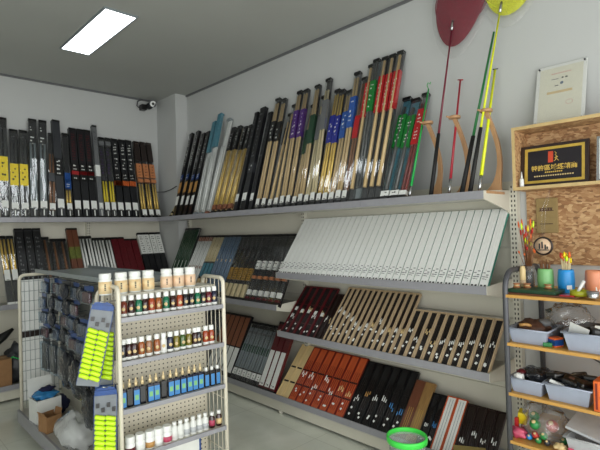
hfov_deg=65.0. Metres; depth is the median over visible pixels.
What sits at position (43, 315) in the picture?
pack
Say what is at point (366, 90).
pack
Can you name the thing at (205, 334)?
bottle
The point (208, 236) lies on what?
pack
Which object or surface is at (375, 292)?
box
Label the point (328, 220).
box
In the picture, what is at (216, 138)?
pack
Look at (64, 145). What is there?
pack
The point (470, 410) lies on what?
box
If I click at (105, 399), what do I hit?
pack
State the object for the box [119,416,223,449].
shelf
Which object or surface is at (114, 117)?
wall
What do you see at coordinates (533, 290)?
flat box
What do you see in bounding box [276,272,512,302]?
wall shelf
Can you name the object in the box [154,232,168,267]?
pack
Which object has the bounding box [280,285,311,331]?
box
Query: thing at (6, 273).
pack
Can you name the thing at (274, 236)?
pack
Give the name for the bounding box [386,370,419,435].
box
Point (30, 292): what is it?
gondola
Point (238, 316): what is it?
pack
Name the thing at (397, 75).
pack
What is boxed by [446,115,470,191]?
stand
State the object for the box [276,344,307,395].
box
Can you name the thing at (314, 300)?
box
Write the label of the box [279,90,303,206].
pack
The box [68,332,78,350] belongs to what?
pack
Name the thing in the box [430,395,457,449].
box
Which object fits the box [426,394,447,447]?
box
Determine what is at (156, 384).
bottle
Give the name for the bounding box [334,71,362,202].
pack
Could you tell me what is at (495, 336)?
box
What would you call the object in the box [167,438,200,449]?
sign board
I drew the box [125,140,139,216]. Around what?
pack
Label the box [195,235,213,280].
pack
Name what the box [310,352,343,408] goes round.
box
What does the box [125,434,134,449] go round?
bottle
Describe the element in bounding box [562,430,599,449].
storage bin
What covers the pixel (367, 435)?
shelf
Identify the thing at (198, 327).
bottle
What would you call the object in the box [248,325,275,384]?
pack
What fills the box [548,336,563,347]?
box
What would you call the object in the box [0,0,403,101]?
ceiling
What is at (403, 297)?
box
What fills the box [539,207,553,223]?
print
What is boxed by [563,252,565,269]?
float
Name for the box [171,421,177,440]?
bottle
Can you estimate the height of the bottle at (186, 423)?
0.095 m
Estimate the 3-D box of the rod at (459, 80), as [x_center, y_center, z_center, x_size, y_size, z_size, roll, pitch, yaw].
[0.954,-0.561,2.913,0.038,0.752,0.277,-2,-1,40]
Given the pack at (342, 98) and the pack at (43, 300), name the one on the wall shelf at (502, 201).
the pack at (342, 98)
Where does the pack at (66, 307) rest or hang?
hanging from the gondola
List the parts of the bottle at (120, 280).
lid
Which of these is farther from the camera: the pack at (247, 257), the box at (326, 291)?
the pack at (247, 257)
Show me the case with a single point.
(596, 383)
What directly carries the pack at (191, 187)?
on the wall shelf at (264, 211)
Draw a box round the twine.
[519,323,531,326]
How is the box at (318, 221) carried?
on the wall shelf at (495, 289)
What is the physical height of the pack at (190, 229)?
0.694 m
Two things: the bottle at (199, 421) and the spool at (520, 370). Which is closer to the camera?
the spool at (520, 370)
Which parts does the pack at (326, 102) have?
rod, rod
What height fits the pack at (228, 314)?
0.563 m
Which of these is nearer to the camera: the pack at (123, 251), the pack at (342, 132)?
the pack at (342, 132)
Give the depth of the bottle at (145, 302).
2.42 m
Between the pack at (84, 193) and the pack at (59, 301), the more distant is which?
the pack at (84, 193)
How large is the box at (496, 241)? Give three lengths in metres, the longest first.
0.560 x 0.048 x 0.018 m
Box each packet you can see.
[512,425,527,438]
[518,408,528,424]
[543,342,551,346]
[546,372,564,377]
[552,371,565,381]
[562,373,579,387]
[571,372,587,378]
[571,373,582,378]
[575,379,592,388]
[579,322,599,329]
[582,375,597,381]
[590,326,599,335]
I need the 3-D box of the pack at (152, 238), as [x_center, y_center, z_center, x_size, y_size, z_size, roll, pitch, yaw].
[-1.674,0.414,5.533,0.067,0.661,0.350,-1,-1,-44]
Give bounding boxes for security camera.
[136,99,156,110]
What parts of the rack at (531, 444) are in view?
frame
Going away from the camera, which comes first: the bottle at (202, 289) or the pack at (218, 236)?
the bottle at (202, 289)
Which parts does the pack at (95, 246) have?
rod, rod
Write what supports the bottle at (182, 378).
on the rack at (141, 417)
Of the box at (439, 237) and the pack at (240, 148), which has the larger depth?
the pack at (240, 148)
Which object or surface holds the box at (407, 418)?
on the shelf at (367, 435)
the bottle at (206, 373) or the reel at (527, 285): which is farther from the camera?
the bottle at (206, 373)
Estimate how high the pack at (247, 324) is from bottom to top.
0.563 m
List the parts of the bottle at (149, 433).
lid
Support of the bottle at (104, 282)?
on the rack at (141, 417)
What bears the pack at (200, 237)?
on the wall shelf at (287, 305)
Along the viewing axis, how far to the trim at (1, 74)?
5.10 m
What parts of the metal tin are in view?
lid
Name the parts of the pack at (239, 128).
rod, rod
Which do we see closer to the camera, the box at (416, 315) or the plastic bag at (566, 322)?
the plastic bag at (566, 322)
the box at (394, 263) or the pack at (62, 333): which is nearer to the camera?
the box at (394, 263)
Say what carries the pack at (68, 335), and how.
hanging from the gondola
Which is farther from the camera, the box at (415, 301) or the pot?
the box at (415, 301)
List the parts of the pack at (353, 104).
rod, rod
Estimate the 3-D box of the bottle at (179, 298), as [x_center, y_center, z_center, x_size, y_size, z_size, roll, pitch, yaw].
[-0.653,0.406,2.554,0.035,0.108,0.038,-1,-1,-43]
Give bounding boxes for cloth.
[38,384,55,391]
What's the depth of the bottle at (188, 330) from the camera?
2.57 m
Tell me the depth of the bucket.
2.58 m
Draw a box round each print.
[534,170,573,176]
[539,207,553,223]
[552,70,570,85]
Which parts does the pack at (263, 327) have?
rod, rod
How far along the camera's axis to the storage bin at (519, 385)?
2.32 m
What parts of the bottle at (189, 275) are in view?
lid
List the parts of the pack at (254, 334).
rod, rod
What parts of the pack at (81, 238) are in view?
rod, rod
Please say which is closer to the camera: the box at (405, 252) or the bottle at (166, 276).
the bottle at (166, 276)
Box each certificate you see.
[534,57,587,123]
[596,136,599,180]
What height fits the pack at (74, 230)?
0.726 m
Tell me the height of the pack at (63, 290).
0.136 m
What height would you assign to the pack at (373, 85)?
1.100 m
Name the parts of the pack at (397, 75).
rod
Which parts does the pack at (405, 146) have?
rod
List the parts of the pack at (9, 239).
rod, rod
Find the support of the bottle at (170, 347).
on the rack at (141, 417)
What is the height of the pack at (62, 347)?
0.258 m
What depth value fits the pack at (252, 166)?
4.33 m
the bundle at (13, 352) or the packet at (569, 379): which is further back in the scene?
the bundle at (13, 352)
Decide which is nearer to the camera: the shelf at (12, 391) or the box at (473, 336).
the box at (473, 336)
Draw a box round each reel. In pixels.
[523,283,530,287]
[544,284,551,288]
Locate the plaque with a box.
[521,138,589,186]
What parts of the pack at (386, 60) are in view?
rod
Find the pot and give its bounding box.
[526,265,534,286]
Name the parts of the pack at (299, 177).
rod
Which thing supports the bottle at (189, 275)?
on the rack at (141, 417)
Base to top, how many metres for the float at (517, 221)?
0.263 m
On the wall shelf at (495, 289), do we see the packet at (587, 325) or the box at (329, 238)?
the box at (329, 238)
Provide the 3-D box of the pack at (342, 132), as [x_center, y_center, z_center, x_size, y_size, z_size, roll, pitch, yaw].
[0.314,-0.602,3.582,0.064,0.934,0.388,-2,-1,35]
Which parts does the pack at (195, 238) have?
rod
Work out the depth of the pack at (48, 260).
4.77 m
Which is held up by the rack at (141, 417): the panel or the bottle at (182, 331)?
the bottle at (182, 331)
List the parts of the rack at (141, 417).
frame, price rail, price rail, price rail, price rail, frame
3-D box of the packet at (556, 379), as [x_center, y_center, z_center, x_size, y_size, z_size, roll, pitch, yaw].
[1.276,0.743,2.305,0.069,0.040,0.059,-2,-1,42]
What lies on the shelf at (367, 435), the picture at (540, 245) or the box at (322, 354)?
the box at (322, 354)
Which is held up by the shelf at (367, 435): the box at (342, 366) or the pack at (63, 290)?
the box at (342, 366)
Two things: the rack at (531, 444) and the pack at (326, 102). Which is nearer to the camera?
the rack at (531, 444)
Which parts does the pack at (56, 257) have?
rod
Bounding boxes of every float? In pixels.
[517,221,526,269]
[521,223,526,266]
[527,225,528,264]
[530,227,532,267]
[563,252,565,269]
[568,252,570,269]
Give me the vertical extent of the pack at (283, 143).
0.890 m
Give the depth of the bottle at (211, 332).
2.66 m
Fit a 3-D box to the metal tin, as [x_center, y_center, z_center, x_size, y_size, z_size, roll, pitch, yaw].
[1.328,0.316,2.131,0.051,0.031,0.050,-1,-1,-44]
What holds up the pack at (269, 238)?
on the wall shelf at (287, 305)
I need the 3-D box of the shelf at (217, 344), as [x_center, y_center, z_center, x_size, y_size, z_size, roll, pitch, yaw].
[-0.726,0.684,2.583,0.564,0.010,0.213,-1,-1,-39]
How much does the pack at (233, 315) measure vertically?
0.563 m
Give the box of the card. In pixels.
[568,322,589,334]
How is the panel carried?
attached to the wall at (540, 34)
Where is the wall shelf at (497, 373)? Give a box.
[277,330,514,381]
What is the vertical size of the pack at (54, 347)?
0.258 m
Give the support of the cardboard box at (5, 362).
on the shelf at (12, 391)
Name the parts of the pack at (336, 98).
rod, rod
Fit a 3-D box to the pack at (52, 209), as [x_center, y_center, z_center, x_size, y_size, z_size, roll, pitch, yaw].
[-2.515,-0.501,4.766,0.073,0.921,0.384,-1,-1,-27]
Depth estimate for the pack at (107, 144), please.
5.17 m
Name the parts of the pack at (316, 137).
rod, rod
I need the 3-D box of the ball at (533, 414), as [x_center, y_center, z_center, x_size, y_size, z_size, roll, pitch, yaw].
[1.199,0.977,2.406,0.048,0.048,0.048,-1,-1,-44]
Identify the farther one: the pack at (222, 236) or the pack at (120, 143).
the pack at (120, 143)
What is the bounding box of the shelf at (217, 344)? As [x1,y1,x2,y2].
[114,338,220,360]
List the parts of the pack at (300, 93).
rod, rod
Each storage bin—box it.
[509,320,563,345]
[510,367,546,396]
[542,371,593,407]
[560,323,599,354]
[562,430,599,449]
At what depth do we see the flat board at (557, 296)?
2.26 m
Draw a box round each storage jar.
[537,268,553,287]
[557,269,574,292]
[585,270,599,291]
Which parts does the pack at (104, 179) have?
rod, rod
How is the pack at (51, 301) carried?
hanging from the gondola
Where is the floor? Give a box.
[0,388,379,449]
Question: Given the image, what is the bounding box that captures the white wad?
[513,372,524,379]
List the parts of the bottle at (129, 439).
lid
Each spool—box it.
[517,368,525,373]
[539,318,551,326]
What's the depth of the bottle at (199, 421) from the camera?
2.60 m
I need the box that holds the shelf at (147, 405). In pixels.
[118,383,221,409]
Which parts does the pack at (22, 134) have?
rod, rod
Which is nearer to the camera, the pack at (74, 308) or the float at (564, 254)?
the float at (564, 254)
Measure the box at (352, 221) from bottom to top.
0.462 m
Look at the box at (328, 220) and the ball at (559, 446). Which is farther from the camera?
the box at (328, 220)
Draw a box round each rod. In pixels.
[408,82,430,195]
[448,79,462,192]
[460,31,494,191]
[478,68,497,190]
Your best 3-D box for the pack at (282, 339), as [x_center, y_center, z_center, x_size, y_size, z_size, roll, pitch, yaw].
[-0.195,1.157,4.108,0.323,0.563,0.067,-1,-1,-44]
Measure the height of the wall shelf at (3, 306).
0.046 m
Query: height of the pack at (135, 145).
0.941 m
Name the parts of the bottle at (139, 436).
lid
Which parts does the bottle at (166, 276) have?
lid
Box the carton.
[27,374,61,425]
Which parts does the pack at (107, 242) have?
rod, rod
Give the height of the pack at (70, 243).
0.726 m
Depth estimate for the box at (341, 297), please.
3.63 m
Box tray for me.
[47,268,159,282]
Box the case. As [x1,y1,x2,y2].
[593,376,599,411]
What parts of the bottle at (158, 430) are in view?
lid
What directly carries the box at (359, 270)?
on the wall shelf at (495, 289)
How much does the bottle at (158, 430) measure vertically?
0.088 m
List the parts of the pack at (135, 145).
rod, rod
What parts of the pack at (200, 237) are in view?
rod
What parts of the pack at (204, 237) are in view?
rod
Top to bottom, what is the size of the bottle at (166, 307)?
0.108 m
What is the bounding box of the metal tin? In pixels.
[586,291,599,298]
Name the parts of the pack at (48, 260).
rod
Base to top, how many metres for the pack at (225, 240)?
0.608 m
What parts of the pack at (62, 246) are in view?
rod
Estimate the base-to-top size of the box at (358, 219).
0.462 m
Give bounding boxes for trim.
[0,73,156,102]
[185,0,412,96]
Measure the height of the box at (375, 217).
0.462 m
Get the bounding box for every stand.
[419,120,442,193]
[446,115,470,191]
[477,108,504,194]
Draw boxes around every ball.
[526,434,532,439]
[529,411,539,419]
[529,419,540,429]
[532,431,538,437]
[535,437,541,443]
[540,432,547,439]
[544,439,550,445]
[545,420,558,432]
[553,442,567,449]
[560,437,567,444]
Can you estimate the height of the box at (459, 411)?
0.292 m
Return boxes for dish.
[570,289,589,296]
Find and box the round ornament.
[533,194,552,254]
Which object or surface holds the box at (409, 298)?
on the wall shelf at (497, 373)
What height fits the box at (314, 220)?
0.462 m
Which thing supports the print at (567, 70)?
attached to the certificate at (560, 88)
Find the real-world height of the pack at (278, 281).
0.608 m
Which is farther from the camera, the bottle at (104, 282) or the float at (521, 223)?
the float at (521, 223)
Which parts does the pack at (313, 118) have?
rod, rod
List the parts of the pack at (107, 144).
rod, rod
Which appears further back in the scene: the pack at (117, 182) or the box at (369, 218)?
the pack at (117, 182)
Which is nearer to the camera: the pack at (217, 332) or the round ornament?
the round ornament
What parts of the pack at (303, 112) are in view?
rod, rod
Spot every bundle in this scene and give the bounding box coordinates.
[4,341,18,383]
[60,393,69,412]
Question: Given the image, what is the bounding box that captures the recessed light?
[60,6,137,55]
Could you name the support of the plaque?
on the display box at (587, 126)
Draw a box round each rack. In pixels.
[100,274,228,449]
[502,263,599,449]
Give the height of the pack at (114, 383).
0.402 m
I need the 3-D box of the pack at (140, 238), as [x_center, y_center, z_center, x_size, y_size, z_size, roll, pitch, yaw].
[-1.778,0.416,5.433,0.067,0.661,0.350,-1,-1,-44]
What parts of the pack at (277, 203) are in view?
rod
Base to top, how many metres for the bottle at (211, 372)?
0.110 m
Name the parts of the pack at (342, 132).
rod, rod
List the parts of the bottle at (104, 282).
lid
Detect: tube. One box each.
[514,416,518,426]
[519,266,525,286]
[549,379,564,385]
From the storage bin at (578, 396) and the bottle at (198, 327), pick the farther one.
the bottle at (198, 327)
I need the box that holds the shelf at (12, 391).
[0,376,60,401]
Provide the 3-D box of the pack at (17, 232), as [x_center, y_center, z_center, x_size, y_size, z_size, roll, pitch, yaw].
[-2.690,0.397,4.558,0.074,0.735,0.350,-1,-1,-44]
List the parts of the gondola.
frame, rail, slat panel, frame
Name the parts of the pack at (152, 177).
rod, rod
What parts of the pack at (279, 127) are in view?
rod, rod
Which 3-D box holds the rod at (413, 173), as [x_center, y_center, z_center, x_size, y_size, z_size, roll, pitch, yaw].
[0.778,-0.572,3.079,0.296,0.788,0.032,-1,-1,-44]
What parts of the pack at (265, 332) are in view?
rod, rod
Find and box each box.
[0,355,11,386]
[37,406,61,434]
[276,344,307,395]
[279,219,308,272]
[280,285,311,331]
[282,219,312,272]
[282,345,313,397]
[287,218,317,272]
[287,286,317,332]
[288,347,320,400]
[292,218,321,273]
[293,287,324,334]
[295,348,328,402]
[296,218,326,273]
[300,287,331,335]
[301,218,331,273]
[303,350,335,405]
[306,217,336,273]
[307,288,339,337]
[310,217,341,274]
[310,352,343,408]
[314,294,340,337]
[315,217,346,274]
[318,294,344,338]
[318,353,351,411]
[321,217,351,275]
[323,287,353,339]
[326,216,356,275]
[326,355,359,414]
[328,288,358,340]
[331,216,361,275]
[333,288,363,341]
[335,357,369,417]
[337,216,367,276]
[338,288,368,342]
[342,215,373,276]
[343,289,373,343]
[343,361,375,419]
[348,215,378,276]
[348,289,379,345]
[351,362,383,422]
[353,215,384,277]
[354,290,384,346]
[359,364,392,425]
[360,215,390,277]
[360,290,390,347]
[365,291,396,348]
[366,214,396,278]
[368,366,400,429]
[371,291,402,349]
[372,214,403,278]
[377,292,408,351]
[377,368,409,432]
[379,214,409,279]
[383,292,414,352]
[385,213,416,279]
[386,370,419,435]
[390,293,421,353]
[392,213,422,280]
[396,309,422,355]
[396,380,425,438]
[399,213,429,280]
[404,310,430,357]
[405,382,436,442]
[406,212,436,281]
[413,212,443,281]
[413,311,438,358]
[415,392,439,442]
[421,211,451,282]
[421,312,447,360]
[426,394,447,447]
[428,211,459,282]
[430,313,456,362]
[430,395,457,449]
[436,211,466,283]
[439,314,465,364]
[441,398,468,449]
[444,210,474,283]
[449,315,474,366]
[453,210,482,284]
[453,445,485,449]
[455,403,476,445]
[458,316,484,368]
[461,209,491,285]
[465,405,486,446]
[468,317,494,370]
[470,209,500,285]
[476,408,496,447]
[479,209,508,286]
[479,318,503,372]
[486,410,505,449]
[488,214,508,285]
[508,287,564,294]
[511,113,599,191]
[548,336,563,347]
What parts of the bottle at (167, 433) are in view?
lid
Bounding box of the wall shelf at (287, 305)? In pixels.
[217,296,296,311]
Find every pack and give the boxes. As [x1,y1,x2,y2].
[0,117,9,216]
[0,236,14,304]
[5,236,18,303]
[8,129,19,216]
[13,228,28,279]
[18,129,29,216]
[22,228,37,279]
[27,118,38,216]
[31,228,46,278]
[38,120,47,216]
[38,293,46,308]
[39,323,49,338]
[40,308,48,323]
[41,237,57,298]
[42,278,49,293]
[42,337,50,371]
[47,133,56,216]
[47,309,57,326]
[48,294,56,310]
[49,239,62,283]
[49,340,58,376]
[50,119,65,216]
[51,323,60,341]
[53,278,61,292]
[54,296,63,312]
[55,279,68,295]
[57,238,70,268]
[58,281,70,299]
[58,343,64,379]
[58,345,81,389]
[59,325,68,344]
[60,133,73,216]
[60,312,67,327]
[61,297,73,315]
[65,228,77,268]
[66,328,75,345]
[67,127,81,216]
[67,314,75,331]
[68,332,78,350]
[68,353,86,399]
[70,281,78,300]
[70,299,79,316]
[71,228,83,267]
[72,316,84,333]
[74,335,84,353]
[76,128,90,216]
[76,284,88,304]
[76,301,113,386]
[77,317,88,337]
[78,236,88,267]
[81,386,94,430]
[82,286,93,304]
[83,129,98,216]
[84,236,95,265]
[90,125,104,216]
[91,238,102,266]
[93,386,116,449]
[95,383,117,449]
[97,137,110,216]
[97,238,109,266]
[100,305,114,384]
[103,137,117,216]
[104,237,116,267]
[109,138,124,216]
[110,237,123,267]
[117,139,131,216]
[117,237,130,268]
[124,239,137,269]
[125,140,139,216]
[130,238,144,269]
[132,141,147,216]
[136,233,155,286]
[139,142,153,216]
[143,232,159,286]
[145,142,160,216]
[148,232,162,271]
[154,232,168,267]
[172,228,188,272]
[172,228,191,284]
[173,133,194,215]
[178,130,200,214]
[179,228,195,266]
[183,132,205,214]
[183,228,201,272]
[187,131,210,214]
[188,236,202,266]
[192,236,205,266]
[193,121,216,213]
[195,235,209,274]
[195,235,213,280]
[196,235,216,282]
[198,113,224,213]
[200,235,220,281]
[204,235,224,290]
[205,118,232,212]
[205,235,228,292]
[205,310,213,325]
[206,310,221,355]
[206,312,226,362]
[207,312,230,369]
[208,310,217,330]
[211,127,236,212]
[211,235,232,291]
[213,313,235,368]
[215,235,236,293]
[216,125,242,211]
[217,235,242,296]
[218,314,240,368]
[220,235,246,296]
[221,126,247,211]
[221,314,246,374]
[225,235,251,297]
[227,124,251,210]
[227,315,253,376]
[229,235,256,298]
[229,321,256,378]
[233,112,259,210]
[233,234,261,298]
[234,322,260,379]
[238,234,266,299]
[238,323,265,381]
[239,106,268,209]
[243,234,271,300]
[243,324,270,383]
[248,111,273,209]
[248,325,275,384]
[249,234,277,301]
[252,326,278,386]
[254,97,281,208]
[254,234,283,302]
[258,322,284,388]
[260,98,287,208]
[260,234,289,302]
[263,337,285,390]
[266,234,294,303]
[267,112,291,207]
[268,338,293,393]
[272,104,295,207]
[272,234,296,307]
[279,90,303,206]
[285,88,310,206]
[291,104,312,205]
[297,84,321,205]
[303,95,324,204]
[309,77,332,204]
[315,88,341,203]
[321,89,346,203]
[327,89,352,202]
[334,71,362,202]
[340,76,367,201]
[346,63,373,201]
[352,58,381,200]
[359,55,389,199]
[365,53,397,199]
[372,50,405,198]
[379,96,412,198]
[389,97,421,197]
[398,92,430,196]
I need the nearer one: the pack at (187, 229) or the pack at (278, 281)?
the pack at (278, 281)
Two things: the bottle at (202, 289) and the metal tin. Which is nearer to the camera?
the metal tin
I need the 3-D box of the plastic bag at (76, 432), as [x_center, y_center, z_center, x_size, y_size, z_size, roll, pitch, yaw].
[-1.460,1.323,3.089,0.250,0.202,0.445,-1,-1,-44]
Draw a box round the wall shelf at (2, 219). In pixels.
[0,217,162,222]
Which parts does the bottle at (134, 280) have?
lid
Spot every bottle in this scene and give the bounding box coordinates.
[98,273,111,295]
[114,272,127,293]
[121,295,127,317]
[122,339,126,361]
[123,384,126,408]
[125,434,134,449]
[126,338,131,360]
[126,379,133,407]
[128,271,140,292]
[128,295,134,316]
[131,337,137,359]
[132,377,139,405]
[135,294,142,315]
[135,431,144,449]
[138,336,144,357]
[139,376,145,403]
[142,270,154,290]
[142,293,148,314]
[145,335,152,356]
[145,428,154,448]
[147,374,153,401]
[149,292,154,313]
[153,333,160,354]
[153,373,159,400]
[154,426,162,445]
[155,292,161,312]
[160,268,172,288]
[160,332,166,353]
[160,371,166,398]
[162,423,171,443]
[163,291,169,311]
[167,331,173,351]
[167,370,173,396]
[170,290,175,310]
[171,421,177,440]
[172,267,183,287]
[173,330,179,350]
[173,368,179,395]
[176,289,182,309]
[177,419,183,438]
[179,329,185,349]
[179,367,185,393]
[183,289,188,308]
[183,417,189,436]
[184,266,195,286]
[186,328,191,348]
[186,366,192,391]
[188,288,194,307]
[190,415,196,434]
[191,364,197,390]
[192,327,197,347]
[194,288,200,307]
[196,413,202,432]
[197,326,201,346]
[197,363,203,388]
[200,287,205,306]
[202,325,208,344]
[202,412,208,430]
[203,367,208,387]
[206,286,211,305]
[208,324,214,343]
[209,366,214,385]
[209,411,214,427]
[211,286,216,304]
[214,364,220,384]
[216,409,221,425]
[520,172,523,186]
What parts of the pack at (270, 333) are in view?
rod, rod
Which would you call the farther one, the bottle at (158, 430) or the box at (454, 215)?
the box at (454, 215)
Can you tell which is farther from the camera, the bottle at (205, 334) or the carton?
the carton
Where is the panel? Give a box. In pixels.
[526,186,599,265]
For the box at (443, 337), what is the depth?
2.92 m
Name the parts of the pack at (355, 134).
rod, rod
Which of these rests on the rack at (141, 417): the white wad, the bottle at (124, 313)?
the bottle at (124, 313)
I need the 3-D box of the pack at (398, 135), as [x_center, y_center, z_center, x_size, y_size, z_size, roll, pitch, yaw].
[0.662,-0.527,3.224,0.068,0.763,0.377,-2,-1,43]
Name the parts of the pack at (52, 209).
rod, rod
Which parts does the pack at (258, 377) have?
rod, rod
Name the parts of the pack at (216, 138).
rod, rod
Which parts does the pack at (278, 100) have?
rod, rod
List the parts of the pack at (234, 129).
rod, rod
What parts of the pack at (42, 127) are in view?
rod, rod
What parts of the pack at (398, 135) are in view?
rod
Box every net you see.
[429,0,487,194]
[468,0,525,190]
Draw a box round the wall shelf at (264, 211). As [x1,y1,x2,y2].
[159,208,292,220]
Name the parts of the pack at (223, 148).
rod, rod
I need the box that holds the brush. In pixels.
[577,280,585,290]
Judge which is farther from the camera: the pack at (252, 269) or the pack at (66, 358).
the pack at (252, 269)
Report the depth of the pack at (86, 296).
2.95 m
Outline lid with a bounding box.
[565,411,599,443]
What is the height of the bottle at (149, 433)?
0.088 m
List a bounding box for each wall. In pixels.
[0,76,159,338]
[157,94,187,268]
[187,0,599,449]
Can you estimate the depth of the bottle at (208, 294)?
2.65 m
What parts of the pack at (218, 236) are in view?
rod, rod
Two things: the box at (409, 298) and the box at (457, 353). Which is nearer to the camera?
the box at (457, 353)
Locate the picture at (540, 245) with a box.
[537,242,547,249]
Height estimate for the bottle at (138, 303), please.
0.108 m
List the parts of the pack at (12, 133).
rod, rod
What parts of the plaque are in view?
panel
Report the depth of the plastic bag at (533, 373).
2.36 m
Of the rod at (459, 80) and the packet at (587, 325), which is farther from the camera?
the rod at (459, 80)
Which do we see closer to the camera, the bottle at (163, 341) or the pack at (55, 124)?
the bottle at (163, 341)
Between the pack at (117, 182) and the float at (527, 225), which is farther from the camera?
the pack at (117, 182)
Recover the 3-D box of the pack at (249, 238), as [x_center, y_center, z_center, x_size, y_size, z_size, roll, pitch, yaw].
[-0.585,0.400,4.501,0.323,0.608,0.068,-1,-1,-44]
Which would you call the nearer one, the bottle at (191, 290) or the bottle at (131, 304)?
the bottle at (131, 304)
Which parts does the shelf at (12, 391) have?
price rail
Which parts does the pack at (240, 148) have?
rod, rod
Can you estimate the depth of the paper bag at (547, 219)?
2.69 m
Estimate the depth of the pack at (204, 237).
5.10 m
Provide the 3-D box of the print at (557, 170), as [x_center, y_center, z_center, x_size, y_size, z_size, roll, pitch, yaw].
[1.385,-0.283,2.572,0.001,0.026,0.200,9,-8,-43]
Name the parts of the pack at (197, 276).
rod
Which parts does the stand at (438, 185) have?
arm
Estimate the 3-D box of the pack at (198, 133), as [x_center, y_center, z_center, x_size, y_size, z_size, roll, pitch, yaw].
[-1.213,-0.573,5.173,0.068,0.993,0.417,-2,-1,25]
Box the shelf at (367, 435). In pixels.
[220,375,499,449]
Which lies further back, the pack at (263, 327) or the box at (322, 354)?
the pack at (263, 327)
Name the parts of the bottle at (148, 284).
lid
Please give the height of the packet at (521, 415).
0.068 m
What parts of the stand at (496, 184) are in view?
arm, plate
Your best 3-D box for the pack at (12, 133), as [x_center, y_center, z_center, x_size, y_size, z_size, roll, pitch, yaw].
[-2.760,-0.496,4.538,0.079,0.920,0.389,-1,-1,-32]
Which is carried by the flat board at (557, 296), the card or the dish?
the dish
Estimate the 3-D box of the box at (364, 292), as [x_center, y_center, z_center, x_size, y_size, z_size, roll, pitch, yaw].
[0.401,0.679,3.497,0.344,0.379,0.047,-1,-1,-44]
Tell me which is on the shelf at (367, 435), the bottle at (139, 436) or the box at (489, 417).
the box at (489, 417)
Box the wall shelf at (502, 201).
[274,190,509,213]
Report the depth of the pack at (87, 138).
5.01 m
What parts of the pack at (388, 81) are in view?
rod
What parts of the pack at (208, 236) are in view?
rod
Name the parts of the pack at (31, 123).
rod, rod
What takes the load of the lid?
on the storage bin at (581, 443)
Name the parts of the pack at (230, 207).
rod, rod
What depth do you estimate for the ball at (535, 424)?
2.33 m
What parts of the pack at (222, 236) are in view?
rod, rod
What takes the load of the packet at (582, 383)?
in the storage bin at (578, 396)
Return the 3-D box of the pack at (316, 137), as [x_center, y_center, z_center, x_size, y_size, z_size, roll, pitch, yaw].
[0.130,-0.605,3.775,0.063,0.954,0.395,-2,-1,32]
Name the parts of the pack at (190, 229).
rod, rod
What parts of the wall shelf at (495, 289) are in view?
price rail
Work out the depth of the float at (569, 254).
2.34 m
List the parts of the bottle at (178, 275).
lid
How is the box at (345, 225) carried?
on the wall shelf at (495, 289)
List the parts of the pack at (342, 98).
rod, rod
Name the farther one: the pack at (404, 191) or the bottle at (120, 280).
the pack at (404, 191)
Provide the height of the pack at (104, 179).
0.941 m
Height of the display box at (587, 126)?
0.355 m
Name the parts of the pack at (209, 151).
rod, rod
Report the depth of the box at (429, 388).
3.08 m
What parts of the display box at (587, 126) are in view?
panel, panel, panel, panel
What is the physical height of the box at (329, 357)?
0.385 m
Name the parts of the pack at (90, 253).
rod, rod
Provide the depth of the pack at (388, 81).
3.30 m
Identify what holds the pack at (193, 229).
on the wall shelf at (287, 305)
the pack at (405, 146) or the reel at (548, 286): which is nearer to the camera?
the reel at (548, 286)
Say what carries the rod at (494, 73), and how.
on the stand at (496, 184)
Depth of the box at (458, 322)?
2.88 m
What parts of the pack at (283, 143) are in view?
rod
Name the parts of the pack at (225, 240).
rod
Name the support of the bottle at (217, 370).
on the rack at (141, 417)
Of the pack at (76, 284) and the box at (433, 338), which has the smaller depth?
the box at (433, 338)
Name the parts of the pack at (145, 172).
rod, rod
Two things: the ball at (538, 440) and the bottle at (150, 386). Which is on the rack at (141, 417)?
the bottle at (150, 386)
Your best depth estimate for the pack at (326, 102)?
3.72 m
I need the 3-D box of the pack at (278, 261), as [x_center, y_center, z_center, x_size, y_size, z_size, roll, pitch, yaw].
[-0.212,0.385,4.112,0.323,0.608,0.076,-1,-1,-44]
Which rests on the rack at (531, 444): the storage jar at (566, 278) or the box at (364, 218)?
the storage jar at (566, 278)
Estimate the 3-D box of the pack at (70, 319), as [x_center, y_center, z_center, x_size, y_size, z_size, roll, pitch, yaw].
[-1.633,0.687,3.350,0.031,0.126,0.167,-1,-1,-41]
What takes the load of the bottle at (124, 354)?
on the rack at (141, 417)
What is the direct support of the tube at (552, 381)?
on the storage bin at (578, 396)
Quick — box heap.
[517,318,551,331]
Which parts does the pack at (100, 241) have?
rod, rod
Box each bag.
[0,328,13,343]
[32,389,59,400]
[53,409,92,449]
[520,401,576,444]
[524,365,554,382]
[536,197,558,232]
[545,302,596,340]
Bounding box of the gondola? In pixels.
[17,265,172,449]
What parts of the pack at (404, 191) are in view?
rod, rod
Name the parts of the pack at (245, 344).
rod, rod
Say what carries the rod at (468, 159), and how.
on the wall shelf at (502, 201)
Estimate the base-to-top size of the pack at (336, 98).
0.973 m
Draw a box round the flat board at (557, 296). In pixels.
[508,292,582,298]
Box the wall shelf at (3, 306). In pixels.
[0,302,17,310]
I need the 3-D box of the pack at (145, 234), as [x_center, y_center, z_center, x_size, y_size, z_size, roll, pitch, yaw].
[-1.728,0.415,5.481,0.067,0.661,0.350,-1,-1,-44]
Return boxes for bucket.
[386,427,427,449]
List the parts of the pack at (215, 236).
rod, rod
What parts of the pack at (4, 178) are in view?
rod, rod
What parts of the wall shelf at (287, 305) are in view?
price rail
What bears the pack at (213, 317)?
on the shelf at (367, 435)
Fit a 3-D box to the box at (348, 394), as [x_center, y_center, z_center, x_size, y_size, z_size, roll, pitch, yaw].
[0.390,1.221,3.522,0.349,0.385,0.081,-1,-1,-44]
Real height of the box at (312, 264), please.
0.462 m
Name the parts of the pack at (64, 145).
rod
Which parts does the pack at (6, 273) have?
rod, rod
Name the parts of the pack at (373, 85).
rod, rod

